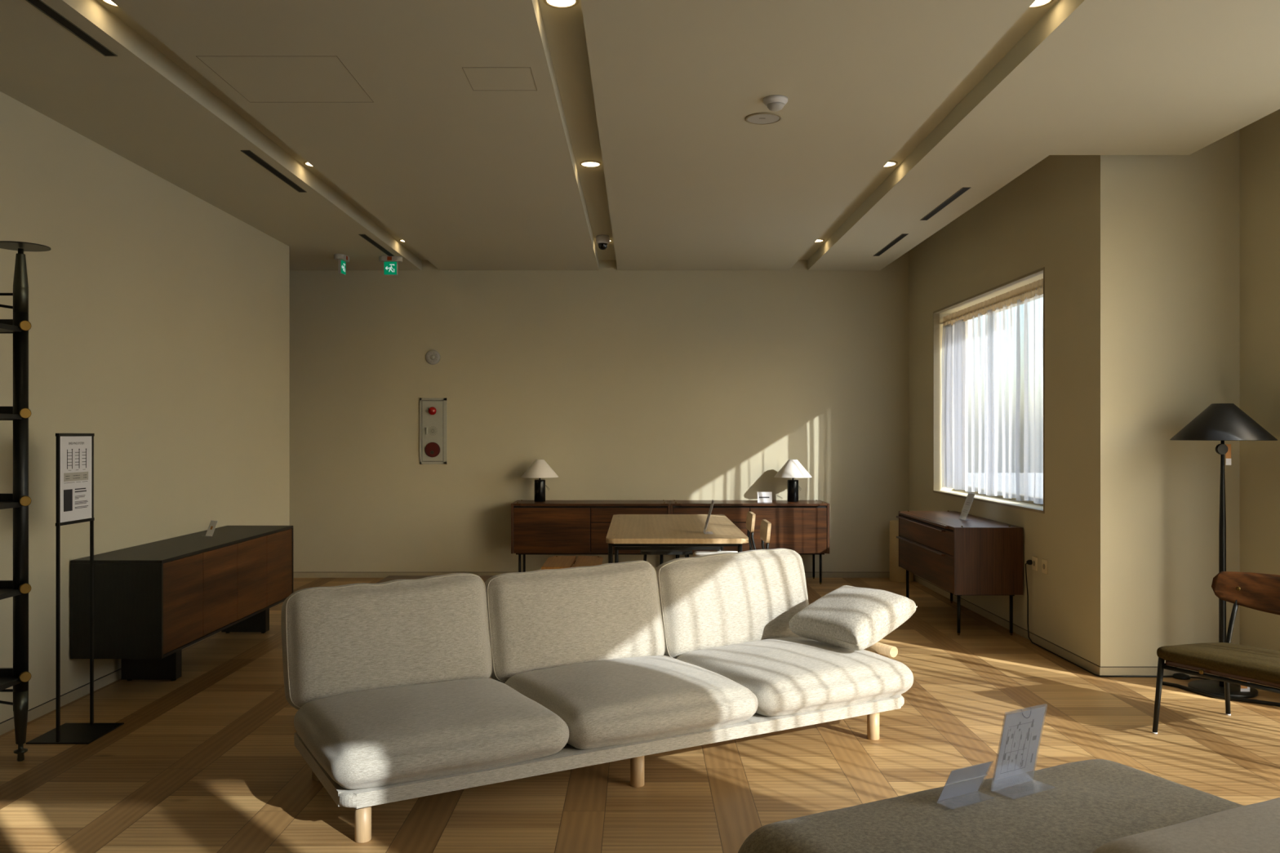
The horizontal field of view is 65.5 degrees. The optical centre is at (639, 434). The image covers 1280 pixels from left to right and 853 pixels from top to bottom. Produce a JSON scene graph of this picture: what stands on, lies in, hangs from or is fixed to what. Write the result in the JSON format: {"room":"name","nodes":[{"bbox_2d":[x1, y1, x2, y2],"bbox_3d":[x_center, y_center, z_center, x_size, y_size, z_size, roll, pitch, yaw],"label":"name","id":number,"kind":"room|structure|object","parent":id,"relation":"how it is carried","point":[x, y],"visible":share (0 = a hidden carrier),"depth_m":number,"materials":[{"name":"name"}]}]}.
{"room":"store","nodes":[
{"label":"store","id":0,"kind":"room"},
{"bbox_2d":[0,91,289,723],"bbox_3d":[-3.087,-0.098,5.806,0.225,2.996,5.311,0,0,0],"label":"wall","id":1,"kind":"structure","parent":0,"point":[159,316],"depth_m":5.77,"materials":[{"name":"beige paint"}]},
{"bbox_2d":[0,601,283,735],"bbox_3d":[-2.971,1.372,5.806,0.007,0.056,5.311,0,0,0],"label":"baseboard","id":2,"kind":"structure","parent":1,"relation":"attached to","point":[6,726],"depth_m":5.15,"materials":[{"name":"paint"}]},
{"bbox_2d":[289,251,908,572],"bbox_3d":[-1.750,-0.278,9.825,9.500,3.356,0.250,0,0,0],"label":"wall","id":3,"kind":"structure","parent":0,"point":[628,384],"depth_m":9.70,"materials":[{"name":"beige paint"}]},
{"bbox_2d":[425,350,439,364],"bbox_3d":[-2.012,-0.748,9.682,0.142,0.142,0.036,0,0,0],"label":"fire alarm strobe","id":4,"kind":"object","parent":3,"relation":"attached to","point":[432,357],"visible":1,"depth_m":9.68,"materials":[{"name":"grey plastic"}]},
{"bbox_2d":[419,398,446,463],"bbox_3d":[-2.007,-0.030,9.672,0.260,0.642,0.056,0,0,0],"label":"panel","id":5,"kind":"object","parent":3,"relation":"attached to","point":[433,411],"visible":1,"depth_m":9.69,"materials":[{"name":"metal"}]},
{"bbox_2d":[427,406,436,414],"bbox_3d":[-2.015,-0.226,9.665,0.080,0.080,0.042,0,0,0],"label":"warning lamp","id":6,"kind":"object","parent":5,"relation":"attached to","point":[431,410],"depth_m":9.66,"materials":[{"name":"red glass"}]},
{"bbox_2d":[293,572,889,577],"bbox_3d":[-1.837,1.372,9.697,8.925,0.056,0.007,0,0,0],"label":"baseboard","id":7,"kind":"structure","parent":3,"relation":"attached to","point":[295,575],"depth_m":9.69,"materials":[{"name":"paint"}]},
{"bbox_2d":[0,0,1279,270],"bbox_3d":[-1.325,-1.851,4.515,10.350,0.510,10.870,0,0,0],"label":"ceiling","id":8,"kind":"structure","parent":0,"point":[974,94],"depth_m":4.87,"materials":[{"name":"white paint"}]},
{"bbox_2d":[26,0,117,56],"bbox_3d":[-2.226,-1.594,3.715,0.052,0.004,0.962,0,0,0],"label":"air slot","id":9,"kind":"object","parent":8,"relation":"attached to","point":[40,5],"visible":1,"depth_m":3.90,"materials":[{"name":"black metal"}]},
{"bbox_2d":[100,0,119,7],"bbox_3d":[-2.034,-1.693,3.885,0.140,0.006,0.140,0,0,0],"label":"recessed light","id":10,"kind":"object","parent":8,"relation":"in","point":[110,2],"visible":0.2,"depth_m":3.91,"materials":[{"name":"paint"}]},
{"bbox_2d":[240,150,306,192],"bbox_3d":[-2.216,-1.594,6.075,0.052,0.004,0.962,0,0,0],"label":"air slot","id":11,"kind":"object","parent":8,"relation":"attached to","point":[248,153],"visible":1,"depth_m":6.01,"materials":[{"name":"black metal"}]},
{"bbox_2d":[195,55,373,102],"bbox_3d":[-1.575,-1.596,4.492,0.595,0.002,0.585,0,0,0],"label":"access panel","id":12,"kind":"object","parent":8,"relation":"attached to","point":[196,55],"visible":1,"depth_m":4.20,"materials":[{"name":"white paint"}]},
{"bbox_2d":[303,160,312,166],"bbox_3d":[-2.034,-1.693,6.240,0.140,0.006,0.140,0,0,0],"label":"recessed light","id":13,"kind":"object","parent":8,"relation":"in","point":[305,162],"visible":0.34,"depth_m":6.24,"materials":[{"name":"paint"}]},
{"bbox_2d":[333,253,349,275],"bbox_3d":[-2.659,-1.512,8.900,0.093,0.168,0.210,0,0,4],"label":"exit sign","id":14,"kind":"object","parent":8,"relation":"hanging from","point":[342,259],"visible":1,"depth_m":8.85,"materials":[{"name":"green plastic"}]},
{"bbox_2d":[358,234,394,256],"bbox_3d":[-2.216,-1.594,8.425,0.052,0.004,0.962,0,0,0],"label":"air slot","id":15,"kind":"object","parent":8,"relation":"attached to","point":[370,240],"visible":1,"depth_m":8.39,"materials":[{"name":"black metal"}]},
{"bbox_2d":[378,255,402,275],"bbox_3d":[-2.237,-1.512,8.953,0.210,0.168,0.093,0,0,0],"label":"exit sign","id":16,"kind":"object","parent":8,"relation":"hanging from","point":[390,263],"visible":1,"depth_m":8.94,"materials":[{"name":"green plastic"}]},
{"bbox_2d":[462,66,537,90],"bbox_3d":[-0.623,-1.596,4.475,0.298,0.002,0.290,0,0,0],"label":"access panel","id":17,"kind":"object","parent":8,"relation":"attached to","point":[462,67],"visible":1,"depth_m":4.46,"materials":[{"name":"white paint"}]},
{"bbox_2d":[542,0,578,8],"bbox_3d":[-0.306,-1.693,3.885,0.140,0.006,0.140,0,0,0],"label":"recessed light","id":18,"kind":"object","parent":8,"relation":"in","point":[553,3],"visible":1,"depth_m":3.91,"materials":[{"name":"paint"}]},
{"bbox_2d":[579,160,601,167],"bbox_3d":[-0.306,-1.693,6.240,0.140,0.006,0.140,0,0,0],"label":"recessed light","id":19,"kind":"object","parent":8,"relation":"in","point":[584,163],"visible":1,"depth_m":6.23,"materials":[{"name":"paint"}]},
{"bbox_2d":[595,235,609,249],"bbox_3d":[-0.313,-1.637,8.520,0.120,0.119,0.120,0,0,0],"label":"security camera","id":20,"kind":"object","parent":8,"relation":"attached to","point":[602,241],"visible":1,"depth_m":8.48,"materials":[{"name":"white plastic"}]},
{"bbox_2d":[745,111,782,124],"bbox_3d":[0.626,-1.593,5.024,0.186,0.007,0.186,0,0,0],"label":"ceiling speaker","id":21,"kind":"object","parent":8,"relation":"attached to","point":[762,117],"visible":1,"depth_m":5.01,"materials":[{"name":"paint"}]},
{"bbox_2d":[747,114,779,124],"bbox_3d":[0.626,-1.594,5.024,0.161,0.004,0.161,0,0,0],"label":"grille","id":22,"kind":"object","parent":21,"relation":"attached to","point":[752,118],"depth_m":5.02,"materials":[{"name":"grey plastic"}]},
{"bbox_2d":[763,94,787,111],"bbox_3d":[0.648,-1.568,4.740,0.116,0.056,0.116,0,0,0],"label":"smoke detector","id":23,"kind":"object","parent":8,"relation":"attached to","point":[775,103],"visible":1,"depth_m":4.71,"materials":[{"name":"white plastic"}]},
{"bbox_2d":[814,238,824,242],"bbox_3d":[1.548,-1.693,8.710,0.140,0.006,0.140,0,0,0],"label":"recessed light","id":24,"kind":"object","parent":8,"relation":"in","point":[818,240],"visible":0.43,"depth_m":8.70,"materials":[{"name":"paint"}]},
{"bbox_2d":[883,160,897,167],"bbox_3d":[1.548,-1.693,6.240,0.140,0.006,0.140,0,0,0],"label":"recessed light","id":25,"kind":"object","parent":8,"relation":"in","point":[891,163],"visible":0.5,"depth_m":6.23,"materials":[{"name":"paint"}]},
{"bbox_2d":[873,233,908,256],"bbox_3d":[2.117,-1.594,8.415,0.052,0.004,0.982,0,0,0],"label":"air slot","id":26,"kind":"object","parent":8,"relation":"attached to","point":[900,237],"visible":1,"depth_m":8.36,"materials":[{"name":"black metal"}]},
{"bbox_2d":[920,186,970,220],"bbox_3d":[2.117,-1.594,6.925,0.052,0.004,0.982,0,0,0],"label":"air slot","id":27,"kind":"object","parent":8,"relation":"attached to","point":[963,189],"visible":1,"depth_m":6.86,"materials":[{"name":"black metal"}]},
{"bbox_2d":[1028,0,1053,8],"bbox_3d":[1.548,-1.693,3.885,0.140,0.006,0.140,0,0,0],"label":"recessed light","id":28,"kind":"object","parent":8,"relation":"in","point":[1037,3],"visible":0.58,"depth_m":3.91,"materials":[{"name":"paint"}]},
{"bbox_2d":[0,577,1279,852],"bbox_3d":[-1.150,1.450,4.490,10.700,0.100,10.820,0,0,0],"label":"floor","id":29,"kind":"structure","parent":0,"point":[207,759],"depth_m":4.18,"materials":[{"name":"brown wood"}]},
{"bbox_2d":[0,240,51,761],"bbox_3d":[-2.747,0.294,3.793,0.412,2.212,1.174,0,0,0],"label":"shelving unit","id":30,"kind":"object","parent":29,"relation":"on","point":[19,676],"visible":1,"depth_m":4.25,"materials":[{"name":"black metal"}]},
{"bbox_2d":[26,433,124,744],"bbox_3d":[-2.628,0.698,4.648,0.283,1.404,0.312,0,0,0],"label":"sign stand","id":31,"kind":"object","parent":29,"relation":"on","point":[74,451],"visible":1,"depth_m":4.64,"materials":[{"name":"black metal"}]},
{"bbox_2d":[63,488,72,511],"bbox_3d":[-2.629,0.305,4.580,0.001,0.100,0.069,0,0,0],"label":"photo","id":32,"kind":"object","parent":31,"relation":"attached to","point":[68,493],"depth_m":4.58},
{"bbox_2d":[60,435,91,522],"bbox_3d":[-2.633,0.206,4.647,0.006,0.392,0.266,0,0,0],"label":"poster","id":33,"kind":"object","parent":31,"relation":"on","point":[75,451],"depth_m":4.64,"materials":[{"name":"paper"}]},
{"bbox_2d":[70,525,293,680],"bbox_3d":[-2.728,1.029,6.175,0.475,0.742,1.975,0,0,0],"label":"sideboard","id":34,"kind":"object","parent":29,"relation":"on","point":[153,601],"visible":0.97,"depth_m":5.55,"materials":[{"name":"black wood"}]},
{"bbox_2d":[205,520,217,536],"bbox_3d":[-2.768,0.608,6.401,0.075,0.098,0.076,0,0,35],"label":"card holder","id":35,"kind":"object","parent":34,"relation":"on","point":[212,525],"visible":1,"depth_m":6.41,"materials":[{"name":"plastic"}]},
{"bbox_2d":[375,575,493,583],"bbox_3d":[-1.400,1.225,7.115,0.920,0.350,0.550,0,0,0],"label":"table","id":36,"kind":"object","parent":29,"relation":"on","point":[485,578],"visible":0.07,"depth_m":7.29,"materials":[{"name":"brown wood"}]},
{"bbox_2d":[541,555,603,569],"bbox_3d":[-0.492,1.173,7.442,0.420,0.455,0.645,0,0,0],"label":"stool","id":37,"kind":"object","parent":29,"relation":"on","point":[555,562],"visible":0.53,"depth_m":7.39,"materials":[{"name":"brown wood"}]},
{"bbox_2d":[511,499,670,572],"bbox_3d":[-0.453,1.018,9.447,1.475,0.764,0.491,0,0,0],"label":"sideboard","id":38,"kind":"object","parent":29,"relation":"on","point":[548,527],"visible":0.6,"depth_m":9.22,"materials":[{"name":"brown wood"}]},
{"bbox_2d":[520,459,558,502],"bbox_3d":[-0.948,0.443,9.478,0.360,0.400,0.360,0,0,0],"label":"table lamp","id":39,"kind":"object","parent":38,"relation":"on","point":[540,468],"visible":1,"depth_m":9.42,"materials":[{"name":"fabric"}]},
{"bbox_2d":[280,548,913,843],"bbox_3d":[-0.080,1.007,4.407,2.739,0.786,1.061,0,0,-30],"label":"sofa","id":40,"kind":"object","parent":29,"relation":"on","point":[389,684],"visible":0.98,"depth_m":4.20,"materials":[{"name":"fabric"}]},
{"bbox_2d":[280,573,491,710],"bbox_3d":[-1.067,0.879,4.268,0.886,0.514,0.271,0,0,-30],"label":"cushion","id":41,"kind":"object","parent":40,"relation":"on","point":[359,637],"depth_m":4.16,"materials":[{"name":"fabric"}]},
{"bbox_2d":[293,678,568,789],"bbox_3d":[-0.816,1.134,3.852,0.898,0.230,0.825,0,0,-30],"label":"seat cushion","id":42,"kind":"object","parent":40,"relation":"on","point":[353,733],"depth_m":3.63,"materials":[{"name":"fabric"}]},
{"bbox_2d":[484,560,664,683],"bbox_3d":[-0.300,0.880,4.704,0.912,0.512,0.273,0,0,-30],"label":"cushion","id":43,"kind":"object","parent":40,"relation":"on","point":[534,620],"depth_m":4.59,"materials":[{"name":"fabric"}]},
{"bbox_2d":[504,655,758,750],"bbox_3d":[-0.053,1.133,4.286,0.903,0.229,0.825,0,0,-30],"label":"seat cushion","id":44,"kind":"object","parent":40,"relation":"on","point":[602,702],"depth_m":4.05,"materials":[{"name":"fabric"}]},
{"bbox_2d":[654,548,808,658],"bbox_3d":[0.487,0.875,5.156,0.931,0.524,0.275,0,0,-30],"label":"cushion","id":45,"kind":"object","parent":40,"relation":"on","point":[716,600],"depth_m":5.03,"materials":[{"name":"fabric"}]},
{"bbox_2d":[676,637,913,716],"bbox_3d":[0.716,1.132,4.724,0.913,0.232,0.824,0,0,-30],"label":"seat cushion","id":46,"kind":"object","parent":40,"relation":"on","point":[786,677],"depth_m":4.48,"materials":[{"name":"fabric"}]},
{"bbox_2d":[788,585,917,650],"bbox_3d":[1.044,0.896,4.896,0.414,0.252,0.474,0,0,-34],"label":"cushion","id":47,"kind":"object","parent":40,"relation":"on","point":[848,617],"visible":1,"depth_m":4.77,"materials":[{"name":"fabric"}]},
{"bbox_2d":[640,546,692,561],"bbox_3d":[0.220,1.060,8.220,0.420,0.681,0.440,0,0,0],"label":"dining chair","id":48,"kind":"object","parent":29,"relation":"on","point":[686,553],"visible":0.35,"depth_m":8.02,"materials":[{"name":"black wood"}]},
{"bbox_2d":[605,514,748,563],"bbox_3d":[0.237,1.024,7.125,0.894,0.751,1.870,0,0,0],"label":"dining table","id":49,"kind":"object","parent":29,"relation":"on","point":[624,530],"visible":0.83,"depth_m":6.68,"materials":[{"name":"brown wood"}]},
{"bbox_2d":[704,500,713,530],"bbox_3d":[0.454,0.542,6.535,0.066,0.215,0.150,0,0,0],"label":"sign holder","id":50,"kind":"object","parent":49,"relation":"on","point":[712,504],"visible":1,"depth_m":6.53,"materials":[{"name":"clear plastic"}]},
{"bbox_2d":[693,511,756,556],"bbox_3d":[0.676,1.002,7.640,0.518,0.797,0.426,0,0,0],"label":"dining chair","id":51,"kind":"object","parent":29,"relation":"on","point":[750,519],"visible":0.23,"depth_m":7.65,"materials":[{"name":"brown wood"}]},
{"bbox_2d":[668,499,829,584],"bbox_3d":[1.024,1.018,9.447,1.475,0.764,0.491,0,0,0],"label":"sideboard","id":52,"kind":"object","parent":29,"relation":"on","point":[802,526],"visible":0.56,"depth_m":9.22,"materials":[{"name":"brown wood"}]},
{"bbox_2d":[757,492,772,502],"bbox_3d":[1.179,0.594,9.373,0.137,0.098,0.045,0,0,0],"label":"card holder","id":53,"kind":"object","parent":52,"relation":"on","point":[762,497],"visible":1,"depth_m":9.36,"materials":[{"name":"paper"}]},
{"bbox_2d":[773,459,812,502],"bbox_3d":[1.462,0.443,9.478,0.360,0.400,0.360,0,0,0],"label":"table lamp","id":54,"kind":"object","parent":52,"relation":"on","point":[793,468],"visible":1,"depth_m":9.42,"materials":[{"name":"white fabric"}]},
{"bbox_2d":[760,519,771,549],"bbox_3d":[0.696,1.002,6.900,0.518,0.797,0.426,0,0,0],"label":"dining chair","id":55,"kind":"object","parent":29,"relation":"on","point":[765,529],"visible":0.02,"depth_m":6.83,"materials":[{"name":"brown wood"}]},
{"bbox_2d":[889,520,913,582],"bbox_3d":[2.502,1.115,9.500,0.224,0.570,0.224,0,0,0],"label":"waste bin","id":56,"kind":"object","parent":29,"relation":"on","point":[897,574],"visible":0.49,"depth_m":9.42,"materials":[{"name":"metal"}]},
{"bbox_2d":[896,510,1022,635],"bbox_3d":[2.392,1.018,7.593,0.503,0.764,1.475,0,0,0],"label":"sideboard","id":57,"kind":"object","parent":29,"relation":"on","point":[971,555],"visible":0.92,"depth_m":6.90,"materials":[{"name":"brown wood"}]},
{"bbox_2d":[960,493,974,517],"bbox_3d":[2.460,0.541,7.475,0.078,0.204,0.150,0,0,0],"label":"sign holder","id":58,"kind":"object","parent":57,"relation":"on","point":[970,497],"visible":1,"depth_m":7.47,"materials":[{"name":"clear plastic"}]},
{"bbox_2d":[737,759,1279,852],"bbox_3d":[1.154,1.048,1.974,1.732,0.705,1.063,0,0,-25],"label":"sofa","id":59,"kind":"object","parent":29,"relation":"on","point":[1094,806],"visible":0.97,"depth_m":2.02,"materials":[{"name":"beige fabric"}]},
{"bbox_2d":[937,761,991,801],"bbox_3d":[0.697,0.744,2.128,0.127,0.081,0.043,0,0,-30],"label":"card holder","id":60,"kind":"object","parent":59,"relation":"on","point":[966,780],"visible":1,"depth_m":2.13,"materials":[{"name":"clear plastic"}]},
{"bbox_2d":[994,706,1045,781],"bbox_3d":[0.846,0.693,2.196,0.137,0.182,0.062,0,0,-31],"label":"sign holder","id":61,"kind":"object","parent":59,"relation":"on","point":[1020,737],"visible":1,"depth_m":2.20,"materials":[{"name":"white paper"}]},
{"bbox_2d":[1000,719,1036,773],"bbox_3d":[0.843,0.690,2.204,0.103,0.116,0.026,0,0,-31],"label":"print","id":62,"kind":"object","parent":61,"relation":"attached to","point":[1018,748],"depth_m":2.20},
{"bbox_2d":[1092,797,1279,852],"bbox_3d":[1.441,0.824,1.822,1.340,0.257,0.545,0,0,-25],"label":"cushion","id":63,"kind":"object","parent":59,"relation":"on","point":[1255,828],"depth_m":1.75,"materials":[{"name":"beige fabric"}]},
{"bbox_2d":[1024,560,1210,679],"bbox_3d":[2.733,1.123,6.078,0.470,0.553,1.294,0,0,-29],"label":"power cable","id":64,"kind":"object","parent":29,"relation":"on","point":[1180,676],"visible":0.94,"depth_m":5.76,"materials":[{"name":"black rubber"}]},
{"bbox_2d":[1172,672,1191,679],"bbox_3d":[3.110,1.387,5.712,0.094,0.026,0.094,0,0,0],"label":"switch","id":65,"kind":"object","parent":64,"relation":"attached to","point":[1180,676],"depth_m":5.68,"materials":[{"name":"black plastic"}]},
{"bbox_2d":[1151,571,1279,733],"bbox_3d":[2.887,1.048,4.603,0.791,0.705,0.800,0,0,-30],"label":"lounge chair","id":66,"kind":"object","parent":29,"relation":"on","point":[1260,592],"visible":1,"depth_m":4.65,"materials":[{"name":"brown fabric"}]},
{"bbox_2d":[1162,681,1279,706],"bbox_3d":[3.131,1.389,5.236,0.101,0.019,0.810,0,0,-40],"label":"rail","id":67,"kind":"object","parent":66,"relation":"attached to","point":[1165,683],"visible":0.81,"depth_m":5.25,"materials":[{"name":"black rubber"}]},
{"bbox_2d":[1169,403,1277,698],"bbox_3d":[3.178,0.617,5.425,0.508,1.566,0.508,0,0,0],"label":"floor lamp","id":68,"kind":"object","parent":29,"relation":"on","point":[1222,422],"visible":0.93,"depth_m":5.36,"materials":[{"name":"black metal"}]},
{"bbox_2d":[1215,444,1227,454],"bbox_3d":[3.166,0.082,5.413,0.060,0.060,0.024,0,0,0],"label":"switch","id":69,"kind":"object","parent":68,"relation":"attached to","point":[1220,449],"depth_m":5.40,"materials":[{"name":"black metal"}]},
{"bbox_2d":[1240,680,1247,688],"bbox_3d":[3.231,1.302,5.319,0.035,0.115,0.002,0,0,0],"label":"label","id":70,"kind":"object","parent":68,"relation":"on","point":[1242,686],"depth_m":5.32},
{"bbox_2d":[908,155,1079,656],"bbox_3d":[2.933,-0.278,7.860,0.615,3.356,3.680,0,0,0],"label":"wall","id":71,"kind":"structure","parent":0,"point":[1030,224],"depth_m":6.71,"materials":[{"name":"beige paint"}]},
{"bbox_2d":[933,266,1044,513],"bbox_3d":[2.769,-0.287,7.720,0.281,1.617,2.384,0,0,0],"label":"window","id":72,"kind":"structure","parent":71,"relation":"in","point":[935,313],"depth_m":8.47,"materials":[{"name":"paint"}]},
{"bbox_2d":[941,278,1043,504],"bbox_3d":[2.725,-0.284,7.720,0.094,1.521,2.354,0,0,0],"label":"sheer curtain","id":73,"kind":"object","parent":72,"relation":"hanging from","point":[992,358],"visible":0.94,"depth_m":7.57,"materials":[{"name":"fabric"}]},
{"bbox_2d":[913,574,1100,675],"bbox_3d":[2.642,1.372,7.727,0.007,0.056,3.946,0,0,-1],"label":"baseboard","id":74,"kind":"structure","parent":71,"relation":"attached to","point":[1095,668],"depth_m":6.91,"materials":[{"name":"paint"}]},
{"bbox_2d":[1031,555,1037,570],"bbox_3d":[2.650,0.867,6.672,0.012,0.090,0.076,0,0,0],"label":"wall socket","id":75,"kind":"object","parent":71,"relation":"attached to","point":[1034,566],"visible":1,"depth_m":6.66,"materials":[{"name":"plastic"}]},
{"bbox_2d":[1041,559,1048,573],"bbox_3d":[2.651,0.867,6.513,0.012,0.090,0.076,0,0,0],"label":"wall socket","id":76,"kind":"object","parent":71,"relation":"attached to","point":[1044,562],"visible":1,"depth_m":6.50,"materials":[{"name":"plastic"}]},
{"bbox_2d":[1080,128,1239,666],"bbox_3d":[3.256,-0.278,5.887,1.188,3.356,0.266,0,0,0],"label":"wall pillar","id":77,"kind":"structure","parent":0,"point":[1160,234],"depth_m":5.75,"materials":[{"name":"beige paint"}]},
{"bbox_2d":[1099,666,1217,676],"bbox_3d":[3.064,1.372,5.750,0.812,0.056,0.007,0,0,0],"label":"baseboard","id":78,"kind":"structure","parent":77,"relation":"attached to","point":[1104,671],"depth_m":5.75,"materials":[{"name":"paint"}]},
{"bbox_2d":[1240,109,1279,651],"bbox_3d":[3.660,-0.278,2.417,0.380,3.356,6.674,0,0,0],"label":"wall","id":79,"kind":"structure","parent":0,"point":[1260,140],"depth_m":5.57,"materials":[{"name":"beige paint"}]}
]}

